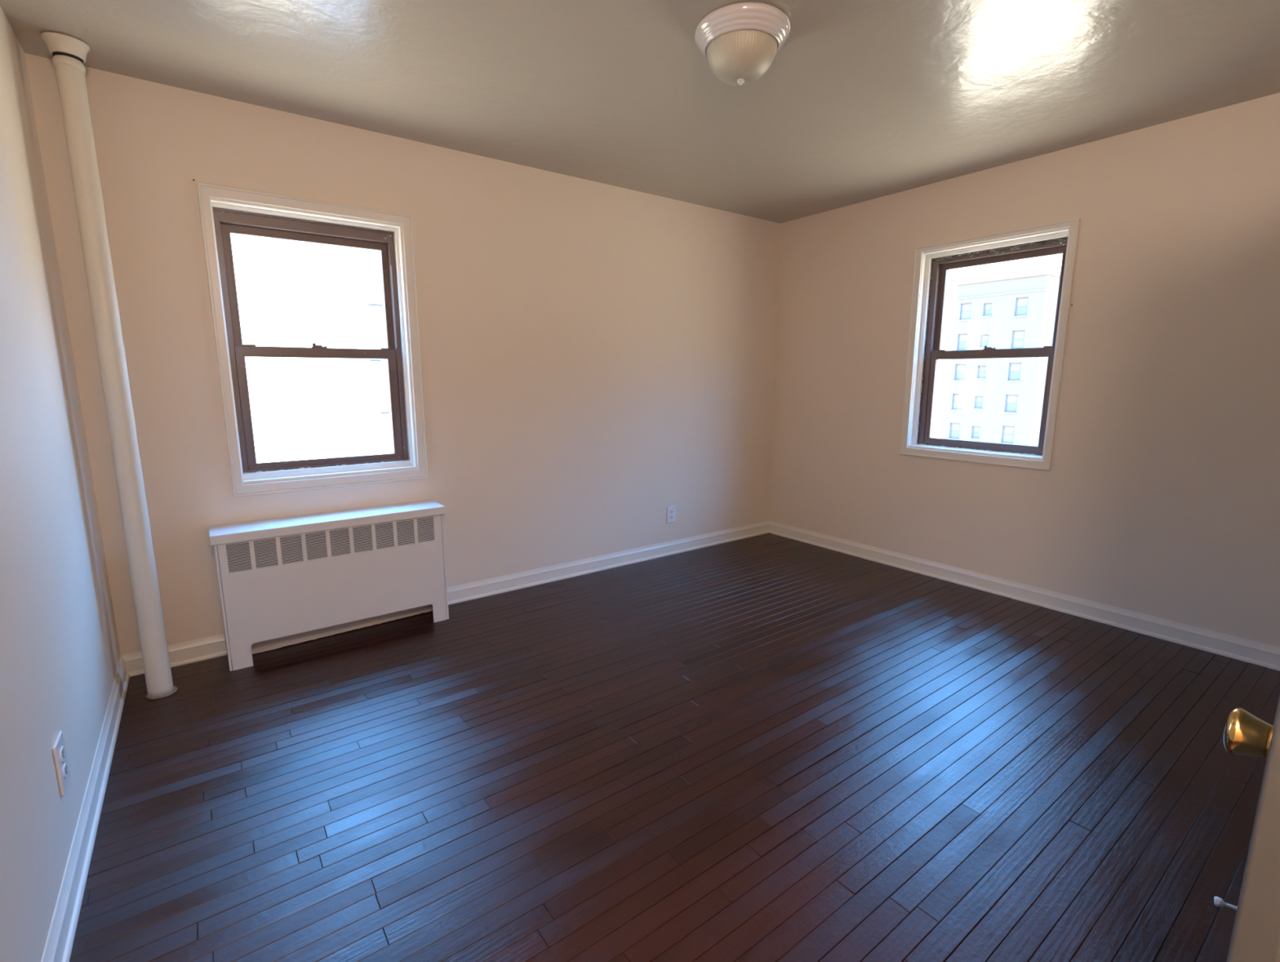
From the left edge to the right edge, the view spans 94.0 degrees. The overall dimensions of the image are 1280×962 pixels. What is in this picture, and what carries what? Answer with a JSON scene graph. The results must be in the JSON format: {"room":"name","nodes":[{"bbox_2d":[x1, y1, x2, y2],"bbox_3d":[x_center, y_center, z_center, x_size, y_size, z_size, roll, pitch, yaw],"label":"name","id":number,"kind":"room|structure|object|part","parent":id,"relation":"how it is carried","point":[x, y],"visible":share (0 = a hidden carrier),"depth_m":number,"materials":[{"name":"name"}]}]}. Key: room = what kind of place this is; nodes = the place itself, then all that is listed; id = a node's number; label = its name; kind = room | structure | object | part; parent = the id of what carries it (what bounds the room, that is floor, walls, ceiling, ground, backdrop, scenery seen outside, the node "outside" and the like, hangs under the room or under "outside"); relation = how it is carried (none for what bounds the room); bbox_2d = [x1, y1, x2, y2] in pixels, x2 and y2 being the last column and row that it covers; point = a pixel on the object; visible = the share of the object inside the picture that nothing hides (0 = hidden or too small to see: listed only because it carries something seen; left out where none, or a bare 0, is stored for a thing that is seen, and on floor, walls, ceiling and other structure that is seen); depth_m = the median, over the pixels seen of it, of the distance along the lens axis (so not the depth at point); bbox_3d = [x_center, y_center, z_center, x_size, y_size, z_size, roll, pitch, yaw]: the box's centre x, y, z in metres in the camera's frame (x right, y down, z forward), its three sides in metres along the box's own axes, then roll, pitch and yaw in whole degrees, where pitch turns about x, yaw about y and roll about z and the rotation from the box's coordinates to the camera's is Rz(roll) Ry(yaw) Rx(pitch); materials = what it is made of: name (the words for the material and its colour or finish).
{"room":"empty bedroom","nodes":[
{"label":"empty bedroom","id":0,"kind":"room"},
{"bbox_2d":[0,6,120,961],"bbox_3d":[-0.916,-0.019,0.462,0.165,2.700,4.865,-7,12,-36],"label":"wall","id":1,"kind":"structure","parent":0,"point":[60,654],"depth_m":1.69,"materials":[{"name":"beige paint"}]},
{"bbox_2d":[52,730,70,795],"bbox_3d":[-1.507,0.734,1.557,0.010,0.138,0.094,-7,12,-36],"label":"wall outlet","id":2,"kind":"object","parent":1,"relation":"attached to","point":[59,750],"visible":1,"depth_m":1.54,"materials":[{"name":"white plastic"}]},
{"bbox_2d":[59,746,65,761],"bbox_3d":[-1.504,0.711,1.555,0.002,0.030,0.046,-7,12,-36],"label":"receptacle","id":3,"kind":"object","parent":2,"relation":"attached to","point":[62,750],"depth_m":1.55,"materials":[{"name":"white plastic"}]},
{"bbox_2d":[62,761,67,777],"bbox_3d":[-1.504,0.757,1.563,0.002,0.030,0.046,-7,12,-36],"label":"receptacle","id":4,"kind":"object","parent":2,"relation":"attached to","point":[64,763],"depth_m":1.56,"materials":[{"name":"white plastic"}]},
{"bbox_2d":[40,654,129,961],"bbox_3d":[-0.891,1.142,0.788,0.020,0.101,4.700,-7,12,-36],"label":"baseboard","id":5,"kind":"structure","parent":1,"relation":"attached to","point":[60,937],"depth_m":1.65,"materials":[{"name":"paint"}]},
{"bbox_2d":[24,53,780,654],"bbox_3d":[-0.644,-0.590,3.739,4.552,2.700,0.165,-7,12,-36],"label":"wall","id":6,"kind":"structure","parent":0,"point":[598,359],"depth_m":3.40,"materials":[{"name":"beige paint"}]},
{"bbox_2d":[121,633,226,676],"bbox_3d":[-2.136,0.801,2.748,0.377,0.101,0.020,-7,12,-36],"label":"baseboard","id":7,"kind":"structure","parent":6,"relation":"attached to","point":[208,647],"depth_m":2.77,"materials":[{"name":"paint"}]},
{"bbox_2d":[196,182,428,496],"bbox_3d":[-1.588,-0.661,3.005,0.902,1.376,0.178,-7,12,-36],"label":"window","id":8,"kind":"structure","parent":6,"relation":"in","point":[220,218],"depth_m":2.94,"materials":[{"name":"paint"}]},
{"bbox_3d":[-1.632,-0.925,2.992,0.723,0.591,0.034,-7,12,-36],"label":"sash","id":9,"kind":"part","parent":8,"relation":"part of","materials":[{"name":"brown metal"}]},
{"bbox_3d":[-1.611,-0.378,3.058,0.723,0.607,0.033,-7,12,-36],"label":"sash","id":10,"kind":"part","parent":8,"relation":"part of","materials":[{"name":"brown metal"}]},
{"bbox_2d":[447,520,768,604],"bbox_3d":[-0.033,0.535,4.275,2.842,0.101,0.020,-7,12,-36],"label":"baseboard","id":11,"kind":"structure","parent":6,"relation":"attached to","point":[487,587],"depth_m":4.07,"materials":[{"name":"paint"}]},
{"bbox_2d":[666,505,675,523],"bbox_3d":[0.234,0.247,4.431,0.083,0.125,0.010,-7,12,-36],"label":"wall outlet","id":12,"kind":"object","parent":6,"relation":"attached to","point":[671,510],"visible":1,"depth_m":4.43,"materials":[{"name":"white plastic"}]},
{"bbox_2d":[0,0,1279,223],"bbox_3d":[0.800,-1.633,1.570,4.552,0.300,5.030,-7,12,-36],"label":"ceiling","id":13,"kind":"structure","parent":0,"point":[862,100],"depth_m":2.38,"materials":[{"name":"paint"}]},
{"bbox_2d":[694,1,791,85],"bbox_3d":[0.355,-1.482,2.091,0.329,0.177,0.329,-7,12,-36],"label":"ceiling lamp","id":14,"kind":"object","parent":13,"relation":"attached to","point":[740,42],"visible":1,"depth_m":2.00,"materials":[{"name":"white glass"}]},
{"bbox_3d":[0.355,-1.466,2.094,0.246,0.110,0.246,-7,12,-36],"label":"lamp shade","id":15,"kind":"part","parent":14,"relation":"part of","materials":[{"name":"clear glass"}]},
{"bbox_2d":[69,533,1279,961],"bbox_3d":[0.800,1.075,2.042,4.552,0.201,5.030,-7,12,-36],"label":"floor","id":16,"kind":"structure","parent":0,"point":[766,747],"depth_m":1.93,"materials":[{"name":"brown wood"}]},
{"bbox_2d":[40,31,177,698],"bbox_3d":[-2.045,-0.345,2.333,0.130,2.503,0.201,-7,12,-36],"label":"riser pipe","id":17,"kind":"object","parent":16,"relation":"on","point":[68,53],"visible":1,"depth_m":2.29,"materials":[{"name":"paint"}]},
{"bbox_3d":[-2.013,0.888,2.512,0.108,0.008,0.108,-7,12,-36],"label":"floor plate","id":18,"kind":"part","parent":17,"relation":"part of","materials":[{"name":"paint"}]},
{"bbox_2d":[208,498,448,671],"bbox_3d":[-1.515,0.483,3.019,1.023,0.634,0.236,-7,12,-36],"label":"radiator cover","id":19,"kind":"object","parent":16,"relation":"on","point":[286,580],"visible":1,"depth_m":2.90,"materials":[{"name":"white metal"}]},
{"bbox_3d":[-1.916,0.553,2.738,0.010,0.592,0.225,-7,12,-36],"label":"panel","id":20,"kind":"part","parent":19,"relation":"part of","materials":[{"name":"white metal"}]},
{"bbox_3d":[-1.538,0.581,3.069,0.978,0.417,0.008,-8,13,-38],"label":"plate","id":21,"kind":"part","parent":19,"relation":"part of","materials":[{"name":"white metal"}]},
{"bbox_3d":[-1.515,0.191,2.969,1.023,0.042,0.236,-7,12,-36],"label":"lid","id":22,"kind":"part","parent":19,"relation":"part of","materials":[{"name":"white metal"}]},
{"bbox_3d":[-1.121,0.452,3.316,0.010,0.592,0.225,-7,12,-36],"label":"panel","id":23,"kind":"part","parent":19,"relation":"part of","materials":[{"name":"white metal"}]},
{"bbox_2d":[768,93,1279,647],"bbox_3d":[2.200,-0.562,3.580,0.165,2.700,3.470,-7,12,-36],"label":"wall","id":24,"kind":"structure","parent":0,"point":[1159,496],"depth_m":3.12,"materials":[{"name":"beige paint"}]},
{"bbox_2d":[899,217,1079,470],"bbox_3d":[2.107,-0.789,3.651,0.178,1.342,0.901,-7,12,-36],"label":"window","id":25,"kind":"structure","parent":24,"relation":"in","point":[935,267],"depth_m":3.68,"materials":[{"name":"paint"}]},
{"bbox_3d":[2.137,-0.502,3.687,0.033,0.621,0.727,-7,12,-36],"label":"sash","id":26,"kind":"part","parent":25,"relation":"part of","materials":[{"name":"brown metal"}]},
{"bbox_3d":[2.166,-1.053,3.612,0.034,0.595,0.727,-7,12,-36],"label":"sash","id":27,"kind":"part","parent":25,"relation":"part of","materials":[{"name":"brown metal"}]},
{"bbox_2d":[768,520,1279,671],"bbox_3d":[2.077,0.617,3.798,0.020,0.101,3.305,-7,12,-36],"label":"baseboard","id":28,"kind":"structure","parent":24,"relation":"attached to","point":[1232,646],"depth_m":3.38,"materials":[{"name":"paint"}]},
{"label":"outside","id":29,"kind":"structure","parent":0,"visible":0},
{"bbox_2d":[944,271,1060,446],"bbox_3d":[38.848,-5.018,63.259,10.150,30.800,8.300,-7,12,-36],"label":"apartment building","id":30,"kind":"structure","parent":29,"point":[990,400],"depth_m":58.44,"materials":[{"name":"brick"}]},
{"bbox_3d":[33.205,-4.904,62.889,0.010,0.695,0.870,-7,12,-36],"label":"pane","id":31,"kind":"part","parent":30,"relation":"part of","materials":[{"name":"grey glass"}]},
{"bbox_2d":[951,423,959,430],"bbox_3d":[33.205,-5.672,62.755,0.010,0.685,0.870,-7,12,-36],"label":"blind","id":32,"kind":"object","parent":30,"relation":"hanging from","point":[953,426],"depth_m":62.77,"materials":[{"name":"grey"}]},
{"bbox_3d":[33.204,-7.894,62.368,0.010,0.695,0.870,-7,12,-36],"label":"pane","id":33,"kind":"part","parent":30,"relation":"part of","materials":[{"name":"grey"}]},
{"bbox_2d":[954,394,962,400],"bbox_3d":[33.204,-8.662,62.235,0.010,0.685,0.870,-7,12,-36],"label":"blind","id":34,"kind":"object","parent":30,"relation":"hanging from","point":[957,397],"depth_m":62.23,"materials":[{"name":"grey"}]},
{"bbox_3d":[33.204,-10.884,61.848,0.010,0.695,0.870,-7,12,-36],"label":"pane","id":35,"kind":"part","parent":30,"relation":"part of","materials":[{"name":"grey"}]},
{"bbox_2d":[956,364,965,371],"bbox_3d":[33.204,-11.652,61.714,0.010,0.685,0.870,-7,12,-36],"label":"blind","id":36,"kind":"object","parent":30,"relation":"hanging from","point":[959,367],"depth_m":61.70,"materials":[{"name":"grey"}]},
{"bbox_3d":[33.203,-13.874,61.328,0.010,0.695,0.870,-7,12,-36],"label":"pane","id":37,"kind":"part","parent":30,"relation":"part of","materials":[{"name":"grey"}]},
{"bbox_2d":[959,334,968,341],"bbox_3d":[33.203,-14.643,61.194,0.010,0.685,0.870,-7,12,-36],"label":"blind","id":38,"kind":"object","parent":30,"relation":"hanging from","point":[962,337],"depth_m":61.20,"materials":[{"name":"grey"}]},
{"bbox_3d":[33.203,-16.864,60.807,0.010,0.695,0.870,-7,12,-36],"label":"pane","id":39,"kind":"part","parent":30,"relation":"part of","materials":[{"name":"grey"}]},
{"bbox_2d":[961,303,970,311],"bbox_3d":[33.203,-17.633,60.673,0.010,0.685,0.870,-7,12,-36],"label":"blind","id":40,"kind":"object","parent":30,"relation":"hanging from","point":[965,307],"depth_m":60.70,"materials":[{"name":"grey"}]},
{"bbox_3d":[34.463,-4.710,61.191,0.010,0.495,0.600,-7,12,-36],"label":"pane","id":41,"kind":"part","parent":30,"relation":"part of","materials":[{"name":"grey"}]},
{"bbox_2d":[973,426,979,431],"bbox_3d":[34.463,-5.282,61.091,0.010,0.485,0.600,-7,12,-36],"label":"blind","id":42,"kind":"object","parent":30,"relation":"hanging from","point":[975,428],"depth_m":61.11,"materials":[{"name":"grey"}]},
{"bbox_3d":[34.462,-7.700,60.670,0.010,0.495,0.600,-7,12,-36],"label":"pane","id":43,"kind":"part","parent":30,"relation":"part of","materials":[{"name":"grey"}]},
{"bbox_2d":[976,396,982,401],"bbox_3d":[34.462,-8.271,60.571,0.010,0.485,0.600,-7,12,-36],"label":"blind","id":44,"kind":"object","parent":30,"relation":"hanging from","point":[978,398],"depth_m":60.56,"materials":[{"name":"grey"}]},
{"bbox_3d":[34.462,-10.690,60.150,0.010,0.495,0.600,-7,12,-36],"label":"pane","id":45,"kind":"part","parent":30,"relation":"part of","materials":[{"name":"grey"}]},
{"bbox_2d":[978,366,985,371],"bbox_3d":[34.462,-11.262,60.050,0.010,0.485,0.600,-7,12,-36],"label":"blind","id":46,"kind":"object","parent":30,"relation":"hanging from","point":[980,368],"depth_m":60.08,"materials":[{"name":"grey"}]},
{"bbox_3d":[34.462,-13.680,59.629,0.010,0.495,0.600,-7,12,-36],"label":"pane","id":47,"kind":"part","parent":30,"relation":"part of","materials":[{"name":"grey"}]},
{"bbox_2d":[982,335,988,340],"bbox_3d":[34.461,-14.252,59.530,0.010,0.485,0.600,-7,12,-36],"label":"blind","id":48,"kind":"object","parent":30,"relation":"hanging from","point":[984,337],"depth_m":59.54,"materials":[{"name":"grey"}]},
{"bbox_3d":[34.461,-16.670,59.109,0.010,0.495,0.600,-7,12,-36],"label":"pane","id":49,"kind":"part","parent":30,"relation":"part of","materials":[{"name":"grey"}]},
{"bbox_2d":[985,303,991,309],"bbox_3d":[34.461,-17.242,59.010,0.010,0.485,0.600,-7,12,-36],"label":"blind","id":50,"kind":"object","parent":30,"relation":"hanging from","point":[988,306],"depth_m":59.00,"materials":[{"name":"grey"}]},
{"bbox_3d":[36.273,-4.179,58.791,0.010,0.720,0.900,-7,12,-36],"label":"pane","id":51,"kind":"part","parent":30,"relation":"part of","materials":[{"name":"grey"}]},
{"bbox_2d":[1004,426,1013,434],"bbox_3d":[36.273,-4.972,58.653,0.010,0.710,0.900,-7,12,-36],"label":"blind","id":52,"kind":"object","parent":30,"relation":"hanging from","point":[1007,429],"depth_m":58.65,"materials":[{"name":"grey"}]},
{"bbox_3d":[36.273,-7.169,58.271,0.010,0.720,0.900,-7,12,-36],"label":"pane","id":53,"kind":"part","parent":30,"relation":"part of","materials":[{"name":"grey"}]},
{"bbox_2d":[1007,395,1017,403],"bbox_3d":[36.273,-7.962,58.133,0.010,0.710,0.900,-7,12,-36],"label":"blind","id":54,"kind":"object","parent":30,"relation":"hanging from","point":[1011,398],"depth_m":58.13,"materials":[{"name":"grey"}]},
{"bbox_3d":[36.156,-9.642,57.753,0.180,0.120,1.180,-7,12,-36],"label":"window sill","id":55,"kind":"part","parent":30,"relation":"part of","materials":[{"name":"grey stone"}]},
{"bbox_3d":[36.272,-10.159,57.751,0.010,0.720,0.900,-7,12,-36],"label":"pane","id":56,"kind":"part","parent":30,"relation":"part of","materials":[{"name":"grey"}]},
{"bbox_2d":[1010,363,1021,371],"bbox_3d":[36.272,-10.952,57.613,0.010,0.710,0.900,-7,12,-36],"label":"blind","id":57,"kind":"object","parent":30,"relation":"hanging from","point":[1014,366],"depth_m":57.59,"materials":[{"name":"grey"}]},
{"bbox_3d":[36.272,-13.149,57.230,0.010,0.720,0.900,-7,12,-36],"label":"pane","id":58,"kind":"part","parent":30,"relation":"part of","materials":[{"name":"grey"}]},
{"bbox_2d":[1013,330,1024,338],"bbox_3d":[36.272,-13.942,57.092,0.010,0.710,0.900,-7,12,-36],"label":"blind","id":59,"kind":"object","parent":30,"relation":"hanging from","point":[1017,334],"depth_m":57.08,"materials":[{"name":"grey"}]},
{"bbox_3d":[36.154,-15.622,56.712,0.180,0.120,1.180,-7,12,-36],"label":"window sill","id":60,"kind":"part","parent":30,"relation":"part of","materials":[{"name":"grey stone"}]},
{"bbox_3d":[36.271,-16.139,56.710,0.010,0.720,0.900,-7,12,-36],"label":"pane","id":61,"kind":"part","parent":30,"relation":"part of","materials":[{"name":"grey"}]},
{"bbox_2d":[1017,297,1027,306],"bbox_3d":[36.271,-16.932,56.572,0.010,0.710,0.900,-7,12,-36],"label":"blind","id":62,"kind":"object","parent":30,"relation":"hanging from","point":[1020,301],"depth_m":56.57,"materials":[{"name":"grey"}]},
{"bbox_3d":[2.683,-0.141,1.155,1.980,2.700,1.395,-7,12,-36],"label":"wall","id":63,"kind":"structure","parent":0,"visible":0},
{"bbox_2d":[1213,693,1279,961],"bbox_3d":[1.115,0.115,0.972,0.880,2.060,0.148,-8,12,-37],"label":"door","id":64,"kind":"structure","parent":63,"relation":"in","point":[1255,933],"depth_m":0.75,"materials":[{"name":"paint"},{"name":"brass"}]},
{"bbox_3d":[0.808,0.337,0.793,0.062,0.062,0.044,-8,12,-37],"label":"knob","id":65,"kind":"part","parent":64,"relation":"part of","materials":[{"name":"gold metal"}]},
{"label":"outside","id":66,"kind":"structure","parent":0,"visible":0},
{"bbox_2d":[308,242,393,457],"bbox_3d":[-6.705,0.267,29.439,14.100,32.000,8.120,-7,12,-36],"label":"neighbouring building","id":67,"kind":"structure","parent":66,"point":[347,283],"depth_m":22.00,"materials":[{"name":"white"}]}
]}

